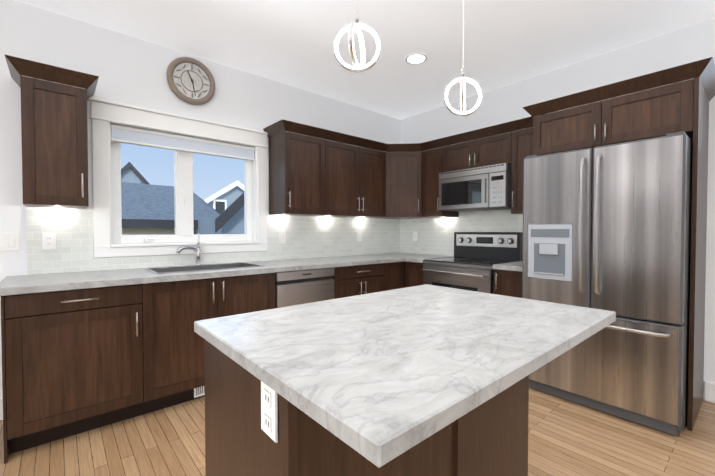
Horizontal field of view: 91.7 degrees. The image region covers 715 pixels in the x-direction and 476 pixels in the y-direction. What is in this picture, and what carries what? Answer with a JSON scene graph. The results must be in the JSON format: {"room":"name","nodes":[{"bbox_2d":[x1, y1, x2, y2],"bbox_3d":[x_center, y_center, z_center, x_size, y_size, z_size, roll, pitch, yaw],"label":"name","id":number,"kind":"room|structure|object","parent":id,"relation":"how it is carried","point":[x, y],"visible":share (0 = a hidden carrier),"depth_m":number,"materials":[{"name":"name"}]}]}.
{"room":"kitchen","nodes":[
{"label":"kitchen","id":0,"kind":"room"},
{"bbox_2d":[0,0,400,397],"bbox_3d":[-2.062,-0.190,2.530,7.200,2.700,0.200,-1,2,-41],"label":"wall","id":1,"kind":"structure","parent":0,"point":[128,70],"depth_m":2.61,"materials":[{"name":"white paint"}]},
{"bbox_2d":[0,398,2,419],"bbox_3d":[-3.401,1.116,1.258,3.075,0.140,0.016,-1,2,-41],"label":"baseboard","id":2,"kind":"structure","parent":1,"relation":"attached to","point":[1,408],"depth_m":2.22,"materials":[{"name":"white"}]},
{"bbox_2d":[0,233,19,250],"bbox_3d":[-2.271,0.026,2.215,0.165,0.118,0.010,-1,2,-41],"label":"switch plate","id":3,"kind":"object","parent":1,"relation":"attached to","point":[9,241],"visible":1,"depth_m":2.24,"materials":[{"name":"white plastic"}]},
{"bbox_2d":[4,54,98,208],"bbox_3d":[-1.940,-0.619,2.236,0.426,0.829,0.385,-1,2,-41],"label":"upper cabinet","id":4,"kind":"object","parent":1,"relation":"attached to","point":[54,133],"visible":1,"depth_m":2.13,"materials":[{"name":"brown wood"}]},
{"bbox_2d":[88,97,267,257],"bbox_3d":[-1.441,-0.441,2.998,1.397,1.148,0.185,-1,2,-41],"label":"window","id":5,"kind":"structure","parent":1,"relation":"in","point":[105,115],"depth_m":2.88,"materials":[{"name":"white wood"}]},
{"bbox_2d":[110,124,253,160],"bbox_3d":[-1.435,-0.801,2.989,1.131,0.122,0.055,-1,2,-41],"label":"window blind","id":6,"kind":"object","parent":5,"relation":"attached to","point":[134,136],"visible":0.94,"depth_m":2.90,"materials":[{"name":"white plastic"}]},
{"bbox_2d":[111,241,258,246],"bbox_3d":[-1.431,0.051,3.000,1.163,0.021,0.140,-1,2,-41],"label":"window sill","id":7,"kind":"structure","parent":1,"relation":"attached to","point":[177,244],"depth_m":2.87,"materials":[{"name":"white wood"}]},
{"bbox_2d":[166,57,214,104],"bbox_3d":[-1.392,-1.316,2.918,0.384,0.384,0.052,-1,2,-41],"label":"clock","id":8,"kind":"object","parent":1,"relation":"attached to","point":[190,81],"visible":1,"depth_m":2.90,"materials":[{"name":"brown wood"}]},
{"bbox_2d":[26,207,401,274],"bbox_3d":[-0.800,-0.004,3.481,3.647,0.449,0.008,-1,2,-41],"label":"backsplash","id":9,"kind":"structure","parent":1,"relation":"attached to","point":[306,236],"depth_m":3.16,"materials":[{"name":"tile"}]},
{"bbox_2d":[42,232,56,249],"bbox_3d":[-2.092,0.020,2.356,0.074,0.118,0.009,-1,2,-41],"label":"electrical outlet","id":10,"kind":"object","parent":9,"relation":"attached to","point":[48,240],"visible":1,"depth_m":2.35,"materials":[{"name":"white plastic"}]},
{"bbox_2d":[279,232,285,243],"bbox_3d":[-0.758,-0.002,3.506,0.074,0.118,0.009,-1,2,-41],"label":"electrical outlet","id":11,"kind":"object","parent":9,"relation":"attached to","point":[282,237],"visible":1,"depth_m":3.50,"materials":[{"name":"white plastic"}]},
{"bbox_2d":[357,232,361,240],"bbox_3d":[0.027,-0.019,4.183,0.074,0.118,0.009,-1,2,-41],"label":"electrical outlet","id":12,"kind":"object","parent":9,"relation":"attached to","point":[359,236],"visible":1,"depth_m":4.18,"materials":[{"name":"white plastic"}]},
{"bbox_2d":[268,131,331,216],"bbox_3d":[-0.574,-0.607,3.453,0.507,0.754,0.327,-1,2,-41],"label":"upper cabinet","id":13,"kind":"object","parent":1,"relation":"attached to","point":[312,176],"depth_m":3.32,"materials":[{"name":"brown wood"}]},
{"bbox_2d":[324,141,363,217],"bbox_3d":[-0.256,-0.612,3.728,0.565,0.754,0.327,-1,2,-41],"label":"upper cabinet","id":14,"kind":"object","parent":1,"relation":"attached to","point":[347,160],"depth_m":3.66,"materials":[{"name":"brown wood"}]},
{"bbox_2d":[364,148,384,217],"bbox_3d":[0.044,-0.618,3.986,0.456,0.754,0.327,-1,2,-41],"label":"upper cabinet","id":15,"kind":"object","parent":1,"relation":"attached to","point":[374,160],"depth_m":3.91,"materials":[{"name":"brown wood"}]},
{"bbox_2d":[379,152,430,218],"bbox_3d":[0.547,-0.623,4.228,0.616,0.755,0.618,-1,2,-41],"label":"upper cabinet","id":16,"kind":"object","parent":1,"relation":"attached to","point":[403,185],"visible":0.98,"depth_m":4.00,"materials":[{"name":"brown wood"}]},
{"bbox_2d":[0,387,714,475],"bbox_3d":[0.296,1.265,-0.174,7.200,0.100,7.420,-1,2,-41],"label":"floor","id":17,"kind":"structure","parent":0,"point":[567,437],"depth_m":1.94,"materials":[{"name":"brown wood"}]},
{"bbox_2d":[1,284,142,463],"bbox_3d":[-1.788,0.727,2.218,0.626,0.879,0.652,-1,2,-41],"label":"base cabinet","id":18,"kind":"object","parent":17,"relation":"on","point":[72,362],"visible":0.98,"depth_m":1.98,"materials":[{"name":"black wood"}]},
{"bbox_2d":[141,273,275,414],"bbox_3d":[-1.200,0.716,2.725,0.924,0.879,0.652,-1,2,-41],"label":"base cabinet","id":19,"kind":"object","parent":17,"relation":"on","point":[173,354],"visible":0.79,"depth_m":2.37,"materials":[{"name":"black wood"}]},
{"bbox_2d":[194,386,204,397],"bbox_3d":[-1.111,1.101,2.545,0.165,0.093,0.009,-1,2,-41],"label":"air vent register","id":20,"kind":"object","parent":19,"relation":"attached to","point":[199,391],"visible":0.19,"depth_m":2.51,"materials":[{"name":"white metal"}]},
{"bbox_2d":[0,233,434,295],"bbox_3d":[-0.629,0.191,3.210,3.747,0.479,0.647,-1,2,-41],"label":"countertop","id":21,"kind":"structure","parent":19,"relation":"on","point":[25,284],"depth_m":2.47,"materials":[{"name":"stone"}]},
{"bbox_2d":[175,233,201,264],"bbox_3d":[-1.387,0.096,2.857,0.223,0.273,0.119,-1,2,-41],"label":"faucet","id":22,"kind":"object","parent":21,"relation":"on","point":[197,249],"depth_m":2.91,"materials":[{"name":"silver metal"}]},
{"bbox_2d":[145,262,264,273],"bbox_3d":[-1.191,0.335,2.757,0.798,0.210,0.408,-1,2,-41],"label":"sink","id":23,"kind":"object","parent":21,"relation":"in","point":[198,266],"depth_m":2.82,"materials":[{"name":"silver metal"}]},
{"bbox_2d":[275,268,334,307],"bbox_3d":[-0.626,0.708,3.228,0.587,0.875,0.607,-1,2,-41],"label":"dishwasher","id":24,"kind":"object","parent":17,"relation":"on","point":[293,288],"visible":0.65,"depth_m":2.97,"materials":[{"name":"grey metal"}]},
{"bbox_2d":[334,263,384,298],"bbox_3d":[-0.149,0.698,3.631,0.649,0.879,0.652,-1,2,-41],"label":"base cabinet","id":25,"kind":"object","parent":17,"relation":"on","point":[358,280],"visible":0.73,"depth_m":3.38,"materials":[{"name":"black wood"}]},
{"bbox_2d":[385,261,404,290],"bbox_3d":[0.432,0.687,4.156,0.916,0.879,0.617,-1,2,-41],"label":"base cabinet","id":26,"kind":"object","parent":17,"relation":"on","point":[394,275],"visible":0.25,"depth_m":3.73,"materials":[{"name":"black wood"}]},
{"bbox_2d":[194,284,615,475],"bbox_3d":[0.203,0.727,1.197,1.196,0.920,0.854,-1,2,-41],"label":"kitchen island","id":27,"kind":"object","parent":17,"relation":"on","point":[426,380],"visible":1,"depth_m":0.90,"materials":[{"name":"stone"}]},
{"bbox_2d":[405,262,422,287],"bbox_3d":[0.835,0.692,3.919,0.617,0.879,0.261,-1,2,-41],"label":"base cabinet","id":28,"kind":"object","parent":17,"relation":"on","point":[413,274],"visible":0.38,"depth_m":3.72,"materials":[{"name":"brown wood"}]},
{"bbox_2d":[422,232,522,293],"bbox_3d":[1.127,0.540,3.490,0.684,1.200,0.758,-1,2,-41],"label":"range","id":29,"kind":"object","parent":17,"relation":"on","point":[473,260],"visible":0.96,"depth_m":3.45,"materials":[{"name":"grey metal"}]},
{"bbox_2d":[494,269,521,297],"bbox_3d":[1.511,0.708,3.108,0.652,0.879,0.309,-1,2,-41],"label":"base cabinet","id":30,"kind":"object","parent":17,"relation":"on","point":[507,283],"visible":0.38,"depth_m":2.94,"materials":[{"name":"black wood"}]},
{"bbox_2d":[405,255,521,271],"bbox_3d":[1.185,0.240,3.481,0.647,0.040,1.314,-1,2,-41],"label":"countertop","id":31,"kind":"structure","parent":30,"relation":"on","point":[513,266],"depth_m":3.10,"materials":[{"name":"stone"}]},
{"bbox_2d":[522,131,692,435],"bbox_3d":[1.831,0.267,2.558,0.857,1.784,0.910,-1,2,-41],"label":"fridge","id":32,"kind":"object","parent":17,"relation":"on","point":[607,227],"visible":0.81,"depth_m":2.20,"materials":[{"name":"grey metal"}]},
{"bbox_2d":[522,57,714,430],"bbox_3d":[1.918,0.059,2.613,0.665,2.199,1.068,-1,2,-41],"label":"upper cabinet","id":33,"kind":"object","parent":17,"relation":"on","point":[663,110],"visible":0.96,"depth_m":2.27,"materials":[{"name":"brown wood"}]},
{"bbox_2d":[16,0,714,119],"bbox_3d":[0.296,-1.534,-0.231,7.200,0.100,7.420,-1,2,-41],"label":"ceiling","id":34,"kind":"structure","parent":0,"point":[290,42],"depth_m":2.63,"materials":[{"name":"white paint"}]},
{"bbox_2d":[333,0,381,72],"bbox_3d":[-0.001,-1.006,1.043,0.116,1.007,0.105,-1,2,-41],"label":"pendant light","id":35,"kind":"object","parent":34,"relation":"hanging from","point":[356,25],"visible":1,"depth_m":1.05,"materials":[{"name":"white"}]},
{"bbox_2d":[405,53,426,63],"bbox_3d":[0.506,-1.547,3.001,0.186,0.010,0.186,-1,2,-41],"label":"recessed light","id":36,"kind":"object","parent":34,"relation":"in","point":[417,58],"visible":1,"depth_m":2.99,"materials":[{"name":"white"}]},
{"bbox_2d":[443,0,482,115],"bbox_3d":[0.401,-0.989,1.310,0.116,1.052,0.105,-1,2,-41],"label":"pendant light","id":37,"kind":"object","parent":34,"relation":"hanging from","point":[462,78],"visible":1,"depth_m":1.31,"materials":[{"name":"white"}]},
{"bbox_2d":[401,18,714,399],"bbox_3d":[3.012,-0.180,2.007,0.200,2.700,7.220,-1,2,-41],"label":"wall","id":38,"kind":"structure","parent":0,"point":[679,47],"depth_m":2.91,"materials":[{"name":"white paint"}]},
{"bbox_2d":[419,146,458,217],"bbox_3d":[0.948,-0.617,3.982,0.327,0.754,0.278,-1,2,-41],"label":"upper cabinet","id":39,"kind":"object","parent":38,"relation":"attached to","point":[432,160],"depth_m":3.88,"materials":[{"name":"brown wood"}]},
{"bbox_2d":[402,209,522,255],"bbox_3d":[1.218,-0.044,3.926,0.008,0.508,1.950,-1,2,-41],"label":"backsplash","id":40,"kind":"structure","parent":38,"relation":"attached to","point":[435,236],"depth_m":4.09,"materials":[{"name":"tile"}]},
{"bbox_2d":[413,232,416,240],"bbox_3d":[0.740,-0.022,4.467,0.009,0.118,0.074,-1,2,-41],"label":"electrical outlet","id":41,"kind":"object","parent":40,"relation":"attached to","point":[414,236],"visible":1,"depth_m":4.46,"materials":[{"name":"white plastic"}]},
{"bbox_2d":[443,130,510,171],"bbox_3d":[1.288,-0.843,3.584,0.327,0.286,0.759,-1,2,-41],"label":"upper cabinet","id":42,"kind":"object","parent":38,"relation":"attached to","point":[496,149],"depth_m":3.44,"materials":[{"name":"brown wood"}]},
{"bbox_2d":[439,163,510,211],"bbox_3d":[1.255,-0.493,3.569,0.389,0.403,0.743,-1,2,-41],"label":"microwave","id":43,"kind":"object","parent":42,"relation":"attached to","point":[485,188],"visible":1,"depth_m":3.40,"materials":[{"name":"grey metal"}]},
{"bbox_2d":[511,126,532,214],"bbox_3d":[1.635,-0.601,3.186,0.327,0.754,0.303,-1,2,-41],"label":"upper cabinet","id":44,"kind":"object","parent":38,"relation":"attached to","point":[514,149],"depth_m":3.15,"materials":[{"name":"brown wood"}]},
{"bbox_2d":[704,381,714,402],"bbox_3d":[3.819,1.123,0.932,0.016,0.140,4.098,-1,2,-41],"label":"baseboard","id":45,"kind":"structure","parent":38,"relation":"attached to","point":[709,391],"depth_m":2.46,"materials":[{"name":"white"}]},
{"label":"outside","id":46,"kind":"structure","parent":0,"visible":0},
{"bbox_3d":[-20.333,1.878,31.111,90.000,0.200,66.280,-1,2,-41],"label":"ground","id":47,"kind":"structure","parent":46,"visible":0},
{"bbox_2d":[121,162,148,183],"bbox_3d":[-18.721,-1.315,21.903,8.500,6.560,8.230,-1,2,-41],"label":"house","id":48,"kind":"structure","parent":47,"relation":"on","point":[130,173],"depth_m":20.98,"materials":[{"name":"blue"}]},
{"bbox_2d":[121,182,219,234],"bbox_3d":[-11.541,0.189,8.975,13.290,4.080,8.630,-1,2,-41],"label":"house","id":49,"kind":"structure","parent":47,"relation":"on","point":[147,209],"depth_m":9.79,"materials":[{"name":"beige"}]},
{"bbox_2d":[194,193,244,233],"bbox_3d":[-3.289,-0.568,12.216,5.700,5.460,7.080,-1,2,-41],"label":"house","id":50,"kind":"structure","parent":47,"relation":"on","point":[229,219],"depth_m":8.22,"materials":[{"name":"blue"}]},
{"bbox_2d":[204,181,243,213],"bbox_3d":[-11.213,-0.802,23.735,6.250,5.460,9.280,-1,2,-41],"label":"house","id":51,"kind":"structure","parent":47,"relation":"on","point":[222,200],"depth_m":20.70,"materials":[{"name":"grey"}]}
]}

